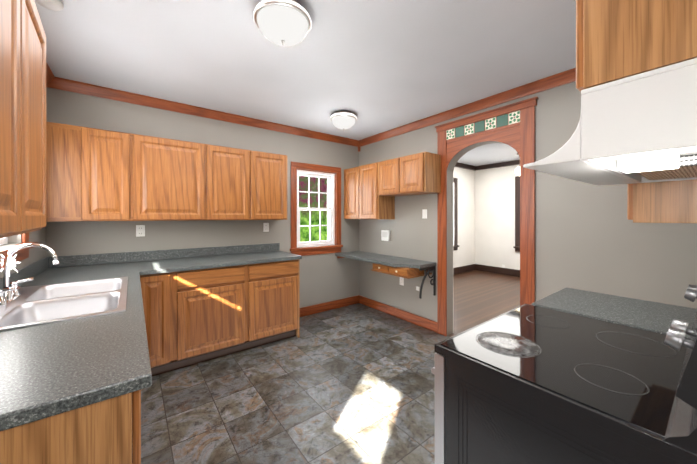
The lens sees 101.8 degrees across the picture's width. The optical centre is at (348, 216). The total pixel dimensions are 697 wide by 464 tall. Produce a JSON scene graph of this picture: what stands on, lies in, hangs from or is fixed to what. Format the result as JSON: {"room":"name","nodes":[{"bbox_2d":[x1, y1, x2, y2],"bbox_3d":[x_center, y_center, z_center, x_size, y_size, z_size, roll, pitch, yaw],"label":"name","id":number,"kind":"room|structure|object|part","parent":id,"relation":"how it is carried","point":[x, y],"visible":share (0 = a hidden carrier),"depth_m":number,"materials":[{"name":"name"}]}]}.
{"room":"kitchen","nodes":[
{"label":"kitchen","id":0,"kind":"room"},
{"bbox_2d":[0,227,45,277],"bbox_3d":[-1.623,0.096,0.930,0.250,2.610,4.160,0,0,-37],"label":"wall","id":1,"kind":"structure","parent":0,"point":[36,254],"depth_m":2.10,"materials":[{"name":"grey paint"}]},
{"bbox_2d":[0,233,37,268],"bbox_3d":[-1.893,-0.207,1.541,0.058,0.995,1.200,0,0,-37],"label":"window","id":2,"kind":"structure","parent":1,"relation":"in","point":[20,255],"depth_m":1.80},
{"bbox_2d":[0,237,7,244],"bbox_3d":[-1.989,-0.219,1.468,0.060,0.800,1.000,0,0,-37],"label":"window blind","id":3,"kind":"object","parent":2,"relation":"attached to","point":[4,240],"visible":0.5,"depth_m":1.83,"materials":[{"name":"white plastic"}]},
{"bbox_2d":[0,0,45,237],"bbox_3d":[-1.072,-0.349,0.721,0.370,0.810,0.959,0,0,-37],"label":"upper cabinet","id":4,"kind":"object","parent":1,"relation":"attached to","point":[22,122],"visible":1,"depth_m":0.83,"materials":[{"name":"brown wood"}]},
{"bbox_2d":[46,62,57,88],"bbox_3d":[-1.496,-1.167,1.025,0.065,0.085,3.656,0,0,-37],"label":"crown molding","id":5,"kind":"structure","parent":1,"relation":"attached to","point":[51,81],"depth_m":2.43,"materials":[{"name":"brown wood"}]},
{"bbox_2d":[46,87,358,307],"bbox_3d":[-1.305,0.095,3.630,4.030,2.610,0.250,0,0,-37],"label":"wall","id":6,"kind":"structure","parent":0,"point":[327,277],"depth_m":3.23,"materials":[{"name":"grey paint"}]},
{"bbox_2d":[46,122,85,221],"bbox_3d":[-2.420,-0.357,2.414,0.278,0.794,0.328,0,0,-37],"label":"upper cabinet","id":7,"kind":"object","parent":6,"relation":"attached to","point":[65,144],"depth_m":2.31,"materials":[{"name":"brown wood"}]},
{"bbox_2d":[86,127,137,220],"bbox_3d":[-2.180,-0.357,2.597,0.366,0.794,0.328,0,0,-37],"label":"upper cabinet","id":8,"kind":"object","parent":6,"relation":"attached to","point":[93,174],"depth_m":2.47,"materials":[{"name":"brown wood"}]},
{"bbox_2d":[136,225,144,236],"bbox_3d":[-2.100,0.144,2.859,0.072,0.115,0.008,0,0,-37],"label":"electrical outlet","id":9,"kind":"object","parent":6,"relation":"attached to","point":[140,230],"visible":1,"depth_m":2.86,"materials":[{"name":"white plastic"}]},
{"bbox_2d":[138,135,209,220],"bbox_3d":[-1.818,-0.358,2.872,0.676,0.794,0.328,0,0,-37],"label":"upper cabinet","id":10,"kind":"object","parent":6,"relation":"attached to","point":[174,175],"depth_m":2.75,"materials":[{"name":"brown wood"}]},
{"bbox_2d":[58,77,357,145],"bbox_3d":[-1.203,-1.168,3.507,3.360,0.085,0.065,0,0,-37],"label":"crown molding","id":11,"kind":"structure","parent":6,"relation":"attached to","point":[63,84],"depth_m":3.08,"materials":[{"name":"brown wood"}]},
{"bbox_2d":[210,145,253,219],"bbox_3d":[-1.394,-0.358,3.195,0.519,0.794,0.328,0,0,-37],"label":"upper cabinet","id":12,"kind":"object","parent":6,"relation":"attached to","point":[231,169],"depth_m":3.08,"materials":[{"name":"brown wood"}]},
{"bbox_2d":[263,223,268,231],"bbox_3d":[-1.061,0.139,3.651,0.072,0.115,0.008,0,0,-37],"label":"electrical outlet","id":13,"kind":"object","parent":6,"relation":"attached to","point":[265,227],"visible":1,"depth_m":3.65,"materials":[{"name":"white plastic"}]},
{"bbox_2d":[254,151,286,219],"bbox_3d":[-1.039,-0.358,3.467,0.496,0.794,0.328,0,0,-37],"label":"upper cabinet","id":14,"kind":"object","parent":6,"relation":"attached to","point":[270,169],"depth_m":3.35,"materials":[{"name":"brown wood"}]},
{"bbox_2d":[290,161,342,255],"bbox_3d":[-0.476,-0.101,4.143,0.870,1.300,0.160,0,0,-37],"label":"window","id":15,"kind":"structure","parent":6,"relation":"in","point":[316,250],"depth_m":4.14,"materials":[{"name":"wood"}]},
{"bbox_3d":[-0.497,-0.110,4.171,0.646,1.088,0.090,0,0,-37],"label":"window sashes","id":16,"kind":"part","parent":15,"relation":"part of","materials":[{"name":"white wood"}]},
{"bbox_2d":[300,295,358,316],"bbox_3d":[-0.376,1.337,4.167,1.367,0.125,0.020,0,0,-37],"label":"baseboard","id":17,"kind":"structure","parent":6,"relation":"attached to","point":[304,311],"depth_m":4.22,"materials":[{"name":"brown wood"}]},
{"bbox_2d":[453,162,475,274],"bbox_3d":[1.676,0.048,6.129,3.960,2.700,0.070,0,0,-37],"label":"trim","id":18,"kind":"structure","parent":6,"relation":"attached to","point":[462,269],"depth_m":6.87,"materials":[{"name":"brown wood"}]},
{"bbox_2d":[34,0,575,139],"bbox_3d":[-0.167,-1.270,2.038,3.910,0.120,4.160,0,0,-37],"label":"ceiling","id":19,"kind":"structure","parent":0,"point":[375,67],"depth_m":2.11,"materials":[{"name":"white paint"}]},
{"bbox_2d":[35,0,63,10],"bbox_3d":[-1.662,-1.188,1.566,0.124,0.038,0.124,0,0,-37],"label":"smoke detector","id":20,"kind":"object","parent":19,"relation":"attached to","point":[55,5],"visible":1,"depth_m":1.57,"materials":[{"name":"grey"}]},
{"bbox_2d":[253,0,311,45],"bbox_3d":[-0.388,-1.108,1.676,0.337,0.199,0.337,0,0,-37],"label":"ceiling light","id":21,"kind":"object","parent":19,"relation":"attached to","point":[283,22],"visible":1,"depth_m":1.59,"materials":[{"name":"frosted white glass"},{"name":"brushed nickel"}]},
{"bbox_2d":[330,111,356,130],"bbox_3d":[-0.058,-1.109,3.354,0.322,0.199,0.322,0,0,-37],"label":"ceiling light","id":22,"kind":"object","parent":19,"relation":"attached to","point":[343,120],"visible":1,"depth_m":3.25,"materials":[{"name":"white glass"}]},
{"bbox_2d":[141,270,519,463],"bbox_3d":[1.591,1.425,3.255,8.180,0.050,4.940,0,0,-37],"label":"floor","id":23,"kind":"structure","parent":0,"point":[353,384],"depth_m":2.22,"materials":[{"name":"tile"}]},
{"bbox_2d":[0,390,140,463],"bbox_3d":[-0.982,0.946,0.809,0.619,0.910,0.470,0,0,-37],"label":"base cabinet","id":24,"kind":"object","parent":23,"relation":"on","point":[107,431],"visible":0.29,"depth_m":0.73,"materials":[{"name":"brown wood"}]},
{"bbox_2d":[140,271,183,375],"bbox_3d":[-1.821,0.945,2.688,0.315,0.910,0.620,0,0,-37],"label":"base cabinet","id":25,"kind":"object","parent":23,"relation":"on","point":[162,293],"depth_m":2.47,"materials":[{"name":"brown wood"}]},
{"bbox_2d":[184,264,251,366],"bbox_3d":[-1.481,0.945,2.947,0.730,0.910,0.620,0,0,-37],"label":"base cabinet","id":26,"kind":"object","parent":23,"relation":"on","point":[192,317],"depth_m":2.73,"materials":[{"name":"brown wood"}]},
{"bbox_2d":[0,243,301,430],"bbox_3d":[-0.999,0.419,2.093,2.148,0.138,2.563,0,0,-37],"label":"countertop","id":27,"kind":"structure","parent":26,"relation":"on","point":[50,369],"depth_m":1.01,"materials":[{"name":"grey stone"}]},
{"bbox_2d":[0,243,59,307],"bbox_3d":[-1.715,0.293,1.513,0.243,0.300,0.279,0,0,-37],"label":"faucet","id":28,"kind":"object","parent":27,"relation":"on","point":[9,293],"visible":1,"depth_m":1.47,"materials":[{"name":"silver metal"}]},
{"bbox_2d":[0,277,127,330],"bbox_3d":[-1.558,0.526,1.558,0.535,0.165,0.940,0,0,-37],"label":"sink","id":29,"kind":"object","parent":27,"relation":"in","point":[41,304],"visible":0.6,"depth_m":1.57,"materials":[{"name":"silver metal"}]},
{"bbox_2d":[252,259,299,347],"bbox_3d":[-1.000,0.945,3.314,0.650,0.910,0.620,0,0,-37],"label":"base cabinet","id":30,"kind":"object","parent":23,"relation":"on","point":[275,285],"depth_m":3.09,"materials":[{"name":"brown wood"}]},
{"bbox_2d":[431,284,696,463],"bbox_3d":[0.834,0.767,1.009,0.808,1.268,0.767,0,0,-37],"label":"stove","id":31,"kind":"object","parent":23,"relation":"on","point":[527,384],"visible":1,"depth_m":0.84,"materials":[{"name":"black ceramic"}]},
{"bbox_3d":[1.411,0.946,1.384,0.554,0.910,0.700,0,0,-37],"label":"base cabinet","id":32,"kind":"object","parent":23,"relation":"on","visible":0},
{"bbox_2d":[531,287,696,339],"bbox_3d":[1.409,0.425,1.391,0.559,0.128,0.713,0,0,-37],"label":"countertop","id":33,"kind":"structure","parent":32,"relation":"on","point":[656,317],"depth_m":1.40,"materials":[{"name":"grey stone"}]},
{"bbox_2d":[453,167,456,267],"bbox_3d":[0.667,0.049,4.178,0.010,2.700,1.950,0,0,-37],"label":"wall","id":34,"kind":"structure","parent":0,"point":[455,168],"depth_m":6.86,"materials":[{"name":"white paint"}]},
{"bbox_2d":[457,167,476,266],"bbox_3d":[1.622,0.048,6.257,4.050,2.700,0.200,0,0,-37],"label":"wall","id":35,"kind":"structure","parent":0,"point":[467,179],"depth_m":7.20,"materials":[{"name":"white paint"}]},
{"bbox_2d":[458,143,518,165],"bbox_3d":[3.146,-1.351,4.438,4.270,0.100,4.940,0,0,-37],"label":"ceiling","id":36,"kind":"structure","parent":0,"point":[492,153],"depth_m":6.04,"materials":[{"name":"white paint"}]},
{"bbox_2d":[515,153,519,175],"bbox_3d":[3.515,-1.071,5.827,0.170,0.458,0.170,0,0,-37],"label":"light","id":37,"kind":"object","parent":36,"relation":"hanging from","point":[517,170],"visible":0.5,"depth_m":5.80,"materials":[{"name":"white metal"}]},
{"bbox_2d":[477,165,519,269],"bbox_3d":[4.765,0.048,5.673,0.200,2.700,4.940,0,0,-37],"label":"wall","id":38,"kind":"structure","parent":0,"point":[486,216],"depth_m":6.97,"materials":[{"name":"white paint"}]},
{"bbox_2d":[476,160,519,276],"bbox_3d":[4.657,0.048,5.591,0.070,2.700,4.540,0,0,-37],"label":"trim","id":39,"kind":"structure","parent":38,"relation":"attached to","point":[491,269],"depth_m":6.61,"materials":[{"name":"brown wood"}]},
{"bbox_2d":[359,81,696,334],"bbox_3d":[1.336,0.095,3.185,0.130,2.610,4.160,0,0,-37],"label":"wall","id":40,"kind":"structure","parent":0,"point":[591,237],"depth_m":2.45,"materials":[{"name":"grey paint"}]},
{"bbox_2d":[344,162,394,218],"bbox_3d":[0.281,-0.346,4.187,0.329,0.770,0.783,0,0,-37],"label":"upper cabinet","id":41,"kind":"object","parent":40,"relation":"attached to","point":[363,199],"visible":0.96,"depth_m":3.97,"materials":[{"name":"brown wood"}]},
{"bbox_2d":[335,251,435,298],"bbox_3d":[0.431,0.756,3.871,0.474,0.400,1.468,0,0,-37],"label":"shelf","id":42,"kind":"object","parent":40,"relation":"attached to","point":[408,268],"visible":1,"depth_m":3.44,"materials":[{"name":"grey stone"}]},
{"bbox_2d":[381,230,389,240],"bbox_3d":[0.538,0.274,4.092,0.035,0.150,0.150,0,0,-37],"label":"thermostat","id":43,"kind":"object","parent":40,"relation":"attached to","point":[385,235],"visible":1,"depth_m":4.07,"materials":[{"name":"white plastic"}]},
{"bbox_2d":[359,295,436,332],"bbox_3d":[0.622,1.337,3.998,0.016,0.125,1.498,0,0,-37],"label":"baseboard","id":44,"kind":"structure","parent":40,"relation":"attached to","point":[428,324],"depth_m":3.87,"materials":[{"name":"brown wood"}]},
{"bbox_2d":[400,277,403,285],"bbox_3d":[0.725,0.879,3.869,0.008,0.115,0.072,0,0,-37],"label":"electrical outlet","id":45,"kind":"object","parent":40,"relation":"attached to","point":[401,280],"visible":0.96,"depth_m":3.86,"materials":[{"name":"white plastic"}]},
{"bbox_2d":[379,152,440,195],"bbox_3d":[0.750,-0.505,3.571,0.329,0.450,0.755,0,0,-37],"label":"upper cabinet","id":46,"kind":"object","parent":40,"relation":"attached to","point":[417,174],"visible":0.98,"depth_m":3.34,"materials":[{"name":"brown wood"}]},
{"bbox_2d":[422,209,426,218],"bbox_3d":[0.958,-0.033,3.563,0.009,0.115,0.070,0,0,-37],"label":"light switch","id":47,"kind":"object","parent":40,"relation":"attached to","point":[424,213],"visible":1,"depth_m":3.56,"materials":[{"name":"white plastic"}]},
{"bbox_2d":[356,68,575,151],"bbox_3d":[1.257,-1.130,3.124,0.065,0.160,3.656,0,0,-37],"label":"crown molding","id":48,"kind":"structure","parent":40,"relation":"attached to","point":[531,88],"depth_m":2.93,"materials":[{"name":"brown wood"}]},
{"bbox_2d":[435,96,537,335],"bbox_3d":[1.379,0.160,2.985,0.040,2.480,1.080,0,0,-37],"label":"door frame","id":49,"kind":"structure","parent":40,"relation":"attached to","point":[512,125],"depth_m":2.80,"materials":[{"name":"brown wood"}]},
{"bbox_3d":[1.066,0.096,0.521,4.030,2.610,0.250,0,0,-37],"label":"wall","id":50,"kind":"structure","parent":0,"visible":0},
{"bbox_2d":[576,0,696,91],"bbox_3d":[0.980,-0.534,0.822,0.800,0.440,0.329,0,0,-37],"label":"upper cabinet","id":51,"kind":"object","parent":50,"relation":"attached to","point":[618,39],"visible":0.56,"depth_m":0.63,"materials":[{"name":"brown wood"}]},
{"bbox_2d":[523,58,696,185],"bbox_3d":[0.946,-0.219,0.868,0.800,0.185,0.443,0,0,-37],"label":"range hood","id":52,"kind":"object","parent":51,"relation":"attached to","point":[640,128],"visible":1,"depth_m":0.65,"materials":[{"name":"white metal"}]},
{"bbox_2d":[627,179,696,222],"bbox_3d":[1.517,-0.364,1.244,0.556,0.780,0.349,0,0,-37],"label":"upper cabinet","id":53,"kind":"object","parent":50,"relation":"attached to","point":[664,202],"visible":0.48,"depth_m":1.13,"materials":[{"name":"brown wood"}]},
{"label":"outside","id":54,"kind":"structure","parent":0,"visible":0},
{"bbox_2d":[299,176,326,241],"bbox_3d":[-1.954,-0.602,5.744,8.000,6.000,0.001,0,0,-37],"label":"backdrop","id":55,"kind":"structure","parent":54,"point":[304,214],"depth_m":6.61,"materials":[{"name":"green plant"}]}
]}

